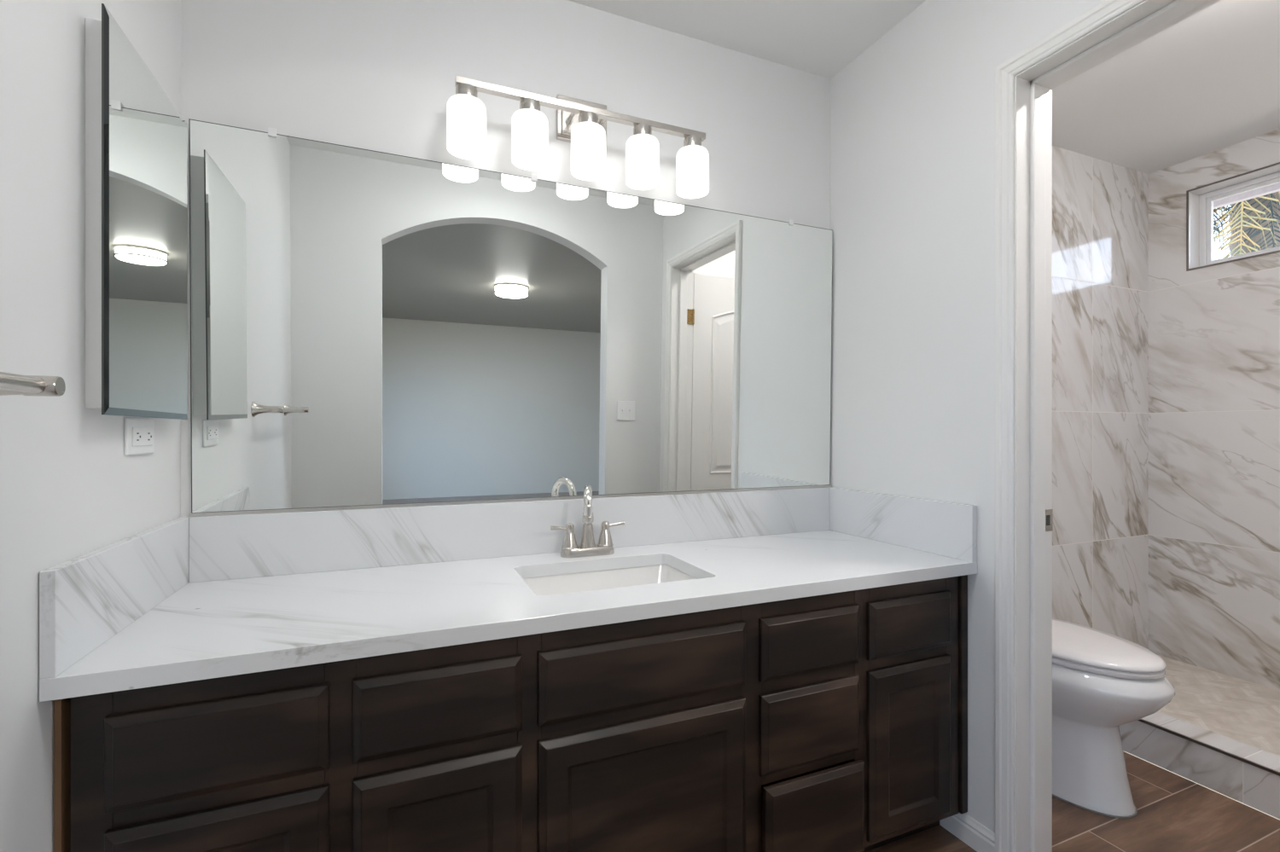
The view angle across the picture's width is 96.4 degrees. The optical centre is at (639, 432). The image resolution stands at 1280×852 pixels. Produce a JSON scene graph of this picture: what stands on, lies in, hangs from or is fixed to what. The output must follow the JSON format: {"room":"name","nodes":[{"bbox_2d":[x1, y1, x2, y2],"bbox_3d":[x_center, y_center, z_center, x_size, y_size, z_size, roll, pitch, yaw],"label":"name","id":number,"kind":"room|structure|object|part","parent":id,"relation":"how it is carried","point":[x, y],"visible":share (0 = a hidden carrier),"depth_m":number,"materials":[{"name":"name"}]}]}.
{"room":"bathroom","nodes":[
{"label":"bathroom","id":0,"kind":"room"},
{"bbox_2d":[0,0,180,851],"bbox_3d":[-0.829,-0.081,0.584,0.120,2.437,1.620,0,0,-23],"label":"wall","id":1,"kind":"structure","parent":0,"point":[69,489],"depth_m":0.84,"materials":[{"name":"paint"}]},
{"bbox_2d":[0,372,65,396],"bbox_3d":[-0.641,-0.057,0.412,0.092,0.055,0.653,0,0,-23],"label":"towel bar","id":2,"kind":"object","parent":1,"relation":"attached to","point":[10,384],"visible":1,"depth_m":0.68,"materials":[{"name":"silver metal"}]},
{"bbox_2d":[85,3,187,419],"bbox_3d":[-0.958,-0.361,1.099,0.039,0.664,0.396,0,0,-23],"label":"medicine cabinet","id":3,"kind":"object","parent":1,"relation":"attached to","point":[136,138],"visible":1,"depth_m":1.01,"materials":[{"name":"silver metal"}]},
{"bbox_2d":[124,418,154,455],"bbox_3d":[-0.989,0.008,1.133,0.009,0.070,0.127,0,0,-23],"label":"wall outlet","id":4,"kind":"object","parent":1,"relation":"attached to","point":[139,433],"visible":1,"depth_m":1.12,"materials":[{"name":"white plastic"}]},
{"bbox_2d":[132,427,152,446],"bbox_3d":[-0.986,0.008,1.135,0.002,0.036,0.093,0,0,-23],"label":"receptacle","id":5,"kind":"object","parent":4,"relation":"attached to","point":[141,436],"depth_m":1.13,"materials":[{"name":"white plastic"}]},
{"bbox_2d":[180,0,1148,649],"bbox_3d":[0.709,-0.081,2.168,4.180,2.437,0.125,0,0,-23],"label":"wall","id":6,"kind":"structure","parent":0,"point":[375,75],"depth_m":1.86,"materials":[{"name":"paint"}]},
{"bbox_2d":[189,487,829,582],"bbox_3d":[-0.190,0.276,1.718,1.894,0.154,0.019,0,0,-23],"label":"backsplash","id":7,"kind":"structure","parent":6,"relation":"attached to","point":[255,545],"depth_m":1.58,"materials":[{"name":"white stone"}]},
{"bbox_2d":[188,118,832,517],"bbox_3d":[-0.182,-0.275,1.717,1.909,0.946,0.028,0,0,-23],"label":"wall mirror","id":8,"kind":"object","parent":6,"relation":"attached to","point":[369,328],"visible":1,"depth_m":1.60,"materials":[{"name":"silver mirror"}]},
{"bbox_2d":[446,75,709,198],"bbox_3d":[-0.158,-0.871,1.658,0.769,0.262,0.157,0,0,-23],"label":"vanity light","id":9,"kind":"object","parent":6,"relation":"attached to","point":[582,124],"visible":1,"depth_m":1.60,"materials":[{"name":"white glass"}]},
{"bbox_3d":[-0.455,-0.804,1.502,0.100,0.128,0.100,0,0,-23],"label":"lamp shade","id":10,"kind":"part","parent":9,"relation":"part of","materials":[{"name":"white glass"}]},
{"bbox_2d":[455,82,477,98],"bbox_3d":[-0.455,-0.891,1.502,0.055,0.047,0.055,0,0,-23],"label":"socket","id":11,"kind":"object","parent":9,"relation":"attached to","point":[471,89],"depth_m":1.48,"materials":[{"name":"silver metal"}]},
{"bbox_3d":[-0.455,-0.799,1.502,0.059,0.075,0.059,0,0,-23],"label":"bulb","id":12,"kind":"part","parent":9,"relation":"part of","materials":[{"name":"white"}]},
{"bbox_2d":[519,98,540,110],"bbox_3d":[-0.301,-0.891,1.567,0.055,0.047,0.055,0,0,-23],"label":"socket","id":13,"kind":"object","parent":9,"relation":"attached to","point":[534,103],"depth_m":1.54,"materials":[{"name":"silver metal"}]},
{"bbox_3d":[-0.301,-0.804,1.567,0.100,0.128,0.100,0,0,-23],"label":"lamp shade","id":14,"kind":"part","parent":9,"relation":"part of","materials":[{"name":"white glass"}]},
{"bbox_3d":[-0.196,-0.924,1.660,0.022,0.022,0.084,0,0,-23],"label":"arm","id":15,"kind":"part","parent":9,"relation":"part of","materials":[{"name":"silver metal"}]},
{"bbox_2d":[578,110,598,123],"bbox_3d":[-0.147,-0.891,1.631,0.055,0.047,0.055,0,0,-23],"label":"socket","id":16,"kind":"object","parent":9,"relation":"attached to","point":[584,116],"depth_m":1.61,"materials":[{"name":"silver metal"}]},
{"bbox_3d":[-0.147,-0.804,1.631,0.100,0.128,0.100,0,0,-23],"label":"lamp shade","id":17,"kind":"part","parent":9,"relation":"part of","materials":[{"name":"white glass"}]},
{"bbox_3d":[-0.113,-0.924,1.695,0.022,0.022,0.084,0,0,-23],"label":"arm","id":18,"kind":"part","parent":9,"relation":"part of","materials":[{"name":"silver metal"}]},
{"bbox_2d":[633,123,651,134],"bbox_3d":[0.007,-0.891,1.696,0.055,0.047,0.055,0,0,-23],"label":"socket","id":19,"kind":"object","parent":9,"relation":"attached to","point":[639,129],"depth_m":1.67,"materials":[{"name":"silver metal"}]},
{"bbox_3d":[0.007,-0.804,1.696,0.100,0.128,0.100,0,0,-23],"label":"lamp shade","id":20,"kind":"part","parent":9,"relation":"part of","materials":[{"name":"white glass"}]},
{"bbox_2d":[683,135,701,146],"bbox_3d":[0.162,-0.891,1.760,0.055,0.047,0.055,0,0,-23],"label":"socket","id":21,"kind":"object","parent":9,"relation":"attached to","point":[689,141],"depth_m":1.74,"materials":[{"name":"silver metal"}]},
{"bbox_3d":[0.162,-0.804,1.760,0.100,0.128,0.100,0,0,-23],"label":"lamp shade","id":22,"kind":"part","parent":9,"relation":"part of","materials":[{"name":"white glass"}]},
{"bbox_2d":[568,0,1279,174],"bbox_3d":[1.021,-1.339,1.424,4.180,0.080,1.740,0,0,-23],"label":"ceiling","id":23,"kind":"structure","parent":0,"point":[1208,82],"depth_m":2.00,"materials":[{"name":"paint"}]},
{"bbox_2d":[830,0,1104,833],"bbox_3d":[1.053,-0.081,1.432,0.137,2.437,1.510,0,0,-23],"label":"wall","id":24,"kind":"structure","parent":0,"point":[912,116],"depth_m":1.70,"materials":[{"name":"paint"}]},
{"bbox_2d":[939,812,994,851],"bbox_3d":[0.908,1.101,1.585,0.013,0.074,0.168,0,0,-23],"label":"baseboard","id":25,"kind":"structure","parent":24,"relation":"attached to","point":[963,827],"depth_m":1.57,"materials":[{"name":"paint"}]},
{"bbox_2d":[994,0,1220,851],"bbox_3d":[1.162,0.089,1.174,0.172,2.098,0.786,0,0,-23],"label":"door frame","id":26,"kind":"structure","parent":24,"relation":"attached to","point":[1025,82],"depth_m":1.48,"materials":[{"name":"paint"}]},
{"bbox_3d":[1.079,0.231,1.512,0.035,0.057,0.002,0,0,-23],"label":"strike plate","id":27,"kind":"part","parent":26,"relation":"part of","materials":[{"name":"silver metal"}]},
{"bbox_3d":[1.090,0.089,1.144,0.018,2.098,0.786,0,0,-23],"label":"casing","id":28,"kind":"part","parent":26,"relation":"part of","materials":[{"name":"paint"}]},
{"bbox_2d":[866,751,1279,851],"bbox_3d":[0.467,1.168,1.192,2.980,0.060,1.740,0,0,-23],"label":"floor","id":29,"kind":"structure","parent":0,"point":[1175,813],"depth_m":1.64,"materials":[{"name":"brown tile"}]},
{"bbox_2d":[53,575,967,851],"bbox_3d":[-0.077,0.762,1.450,1.930,0.751,0.564,0,0,-23],"label":"vanity cabinet","id":30,"kind":"object","parent":29,"relation":"on","point":[836,722],"visible":0.8,"depth_m":1.14,"materials":[{"name":"brown wood"}]},
{"bbox_3d":[-0.672,0.505,0.923,0.300,0.146,0.019,0,0,-23],"label":"drawer","id":31,"kind":"part","parent":30,"relation":"part of","materials":[{"name":"brown wood"}]},
{"bbox_3d":[-0.672,0.822,0.923,0.300,0.431,0.019,0,0,-23],"label":"door","id":32,"kind":"part","parent":30,"relation":"part of","materials":[{"name":"brown wood"}]},
{"bbox_3d":[-0.673,0.822,0.925,0.168,0.299,0.008,0,0,-23],"label":"panel","id":33,"kind":"part","parent":30,"relation":"part of","materials":[{"name":"brown wood"}]},
{"bbox_3d":[-0.364,0.505,1.052,0.294,0.146,0.019,0,0,-23],"label":"drawer","id":34,"kind":"part","parent":30,"relation":"part of","materials":[{"name":"brown wood"}]},
{"bbox_3d":[-0.364,0.822,1.052,0.294,0.431,0.019,0,0,-23],"label":"door","id":35,"kind":"part","parent":30,"relation":"part of","materials":[{"name":"brown wood"}]},
{"bbox_3d":[-0.365,0.822,1.054,0.162,0.299,0.008,0,0,-23],"label":"panel","id":36,"kind":"part","parent":30,"relation":"part of","materials":[{"name":"brown wood"}]},
{"bbox_2d":[39,487,977,702],"bbox_3d":[-0.081,0.292,1.459,1.932,0.187,0.582,0,0,-23],"label":"countertop","id":37,"kind":"structure","parent":30,"relation":"on","point":[183,599],"depth_m":1.35,"materials":[{"name":"white stone"}]},
{"bbox_2d":[550,484,624,558],"bbox_3d":[-0.143,0.250,1.645,0.142,0.207,0.190,0,0,34],"label":"faucet","id":38,"kind":"object","parent":37,"relation":"on","point":[587,548],"visible":1,"depth_m":1.63,"materials":[{"name":"silver metal"}]},
{"bbox_3d":[-0.228,0.269,1.617,0.051,0.017,0.014,0,0,-32],"label":"lever","id":39,"kind":"part","parent":38,"relation":"part of","materials":[{"name":"silver metal"}]},
{"bbox_3d":[-0.200,0.294,1.635,0.049,0.070,0.049,0,0,-23],"label":"handle","id":40,"kind":"part","parent":38,"relation":"part of","materials":[{"name":"silver metal"}]},
{"bbox_3d":[-0.151,0.341,1.656,0.160,0.024,0.054,0,0,-23],"label":"plate","id":41,"kind":"part","parent":38,"relation":"part of","materials":[{"name":"silver metal"}]},
{"bbox_3d":[-0.145,0.186,1.601,0.025,0.081,0.133,0,0,-5],"label":"spout","id":42,"kind":"part","parent":38,"relation":"part of","materials":[{"name":"silver metal"}]},
{"bbox_3d":[-0.102,0.294,1.677,0.049,0.070,0.049,0,0,-23],"label":"handle","id":43,"kind":"part","parent":38,"relation":"part of","materials":[{"name":"silver metal"}]},
{"bbox_3d":[-0.070,0.269,1.683,0.051,0.017,0.014,0,0,-14],"label":"lever","id":44,"kind":"part","parent":38,"relation":"part of","materials":[{"name":"silver metal"}]},
{"bbox_2d":[522,564,696,596],"bbox_3d":[-0.071,0.465,1.456,0.497,0.158,0.347,0,0,-23],"label":"sink","id":45,"kind":"object","parent":37,"relation":"in","point":[597,580],"visible":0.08,"depth_m":1.60,"materials":[{"name":"white ceramic"}]},
{"bbox_3d":[0.022,0.505,1.214,0.477,0.146,0.019,0,0,-23],"label":"drawer","id":46,"kind":"part","parent":30,"relation":"part of","materials":[{"name":"brown wood"}]},
{"bbox_3d":[0.022,0.822,1.214,0.477,0.431,0.019,0,0,-23],"label":"door","id":47,"kind":"part","parent":30,"relation":"part of","materials":[{"name":"brown wood"}]},
{"bbox_3d":[0.021,0.822,1.215,0.345,0.299,0.008,0,0,-23],"label":"panel","id":48,"kind":"part","parent":30,"relation":"part of","materials":[{"name":"brown wood"}]},
{"bbox_3d":[0.415,0.703,1.379,0.292,0.187,0.019,0,0,-23],"label":"drawer","id":49,"kind":"part","parent":30,"relation":"part of","materials":[{"name":"brown wood"}]},
{"bbox_3d":[0.415,0.505,1.379,0.292,0.146,0.019,0,0,-23],"label":"drawer","id":50,"kind":"part","parent":30,"relation":"part of","materials":[{"name":"brown wood"}]},
{"bbox_3d":[0.422,0.927,1.363,0.292,0.222,0.019,0,0,-23],"label":"drawer","id":51,"kind":"part","parent":30,"relation":"part of","materials":[{"name":"brown wood"}]},
{"bbox_3d":[0.714,0.505,1.504,0.289,0.146,0.019,0,0,-23],"label":"drawer","id":52,"kind":"part","parent":30,"relation":"part of","materials":[{"name":"brown wood"}]},
{"bbox_3d":[0.714,0.822,1.504,0.289,0.431,0.019,0,0,-23],"label":"door","id":53,"kind":"part","parent":30,"relation":"part of","materials":[{"name":"brown wood"}]},
{"bbox_3d":[0.713,0.822,1.505,0.157,0.299,0.008,0,0,-23],"label":"panel","id":54,"kind":"part","parent":30,"relation":"part of","materials":[{"name":"brown wood"}]},
{"bbox_3d":[0.894,0.721,1.595,0.026,0.667,0.026,0,0,-23],"label":"scribe moulding","id":55,"kind":"part","parent":30,"relation":"part of","materials":[{"name":"brown wood"}]},
{"bbox_2d":[1052,618,1175,819],"bbox_3d":[1.349,0.762,1.956,0.436,0.752,0.743,0,0,-23],"label":"toilet","id":56,"kind":"object","parent":29,"relation":"on","point":[1102,682],"visible":0.39,"depth_m":1.72,"materials":[{"name":"white ceramic"}]},
{"bbox_3d":[1.387,0.695,1.863,0.360,0.018,0.503,0,0,-23],"label":"seat","id":57,"kind":"part","parent":56,"relation":"part of","materials":[{"name":"white plastic"}]},
{"bbox_3d":[1.387,0.671,1.863,0.362,0.026,0.506,0,0,-23],"label":"lid","id":58,"kind":"part","parent":56,"relation":"part of","materials":[{"name":"white plastic"}]},
{"bbox_2d":[1119,711,1279,820],"bbox_3d":[1.901,1.069,1.784,0.127,0.138,1.505,0,0,-23],"label":"shower curb","id":59,"kind":"object","parent":29,"relation":"on","point":[1249,776],"visible":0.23,"depth_m":1.84,"materials":[{"name":"stone"}]},
{"bbox_3d":[1.846,1.004,1.761,0.008,0.008,1.505,0,0,-23],"label":"edge trim","id":60,"kind":"part","parent":59,"relation":"part of","materials":[{"name":"grey tile"}]},
{"bbox_2d":[1148,128,1279,691],"bbox_3d":[2.920,-0.081,2.151,0.120,2.437,1.615,0,0,-23],"label":"wall","id":61,"kind":"structure","parent":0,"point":[1214,331],"depth_m":2.64,"materials":[{"name":"stone"}]},
{"bbox_2d":[1186,162,1279,271],"bbox_3d":[2.850,-0.963,2.317,0.129,0.384,0.951,0,0,-23],"label":"window","id":62,"kind":"structure","parent":61,"relation":"attached to","point":[1200,200],"depth_m":2.72,"materials":[{"name":"white plastic"}]},
{"bbox_3d":[2.893,-0.962,2.335,0.023,0.318,0.883,0,0,-23],"label":"sash","id":63,"kind":"part","parent":62,"relation":"part of","materials":[{"name":"white plastic"}]},
{"bbox_2d":[1156,654,1279,756],"bbox_3d":[2.401,1.120,1.994,0.957,0.036,1.505,0,0,-23],"label":"floor","id":64,"kind":"structure","parent":0,"point":[1247,712],"depth_m":2.31,"materials":[{"name":"tile"}]},
{"label":"outside","id":65,"kind":"structure","parent":0,"visible":0},
{"bbox_2d":[1213,191,1279,259],"bbox_3d":[6.388,-1.125,5.899,3.278,5.326,3.432,0,0,-23],"label":"palm tree","id":66,"kind":"object","parent":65,"point":[1253,224],"visible":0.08,"depth_m":5.53,"materials":[{"name":"green plant"}]},
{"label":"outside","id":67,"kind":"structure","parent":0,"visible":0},
{"bbox_2d":[1213,182,1279,209],"bbox_3d":[3.270,-1.342,2.312,0.650,0.160,4.800,0,0,-23],"label":"roof eave","id":68,"kind":"object","parent":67,"point":[1274,188],"depth_m":3.08,"materials":[{"name":"grey paint"}]}
]}

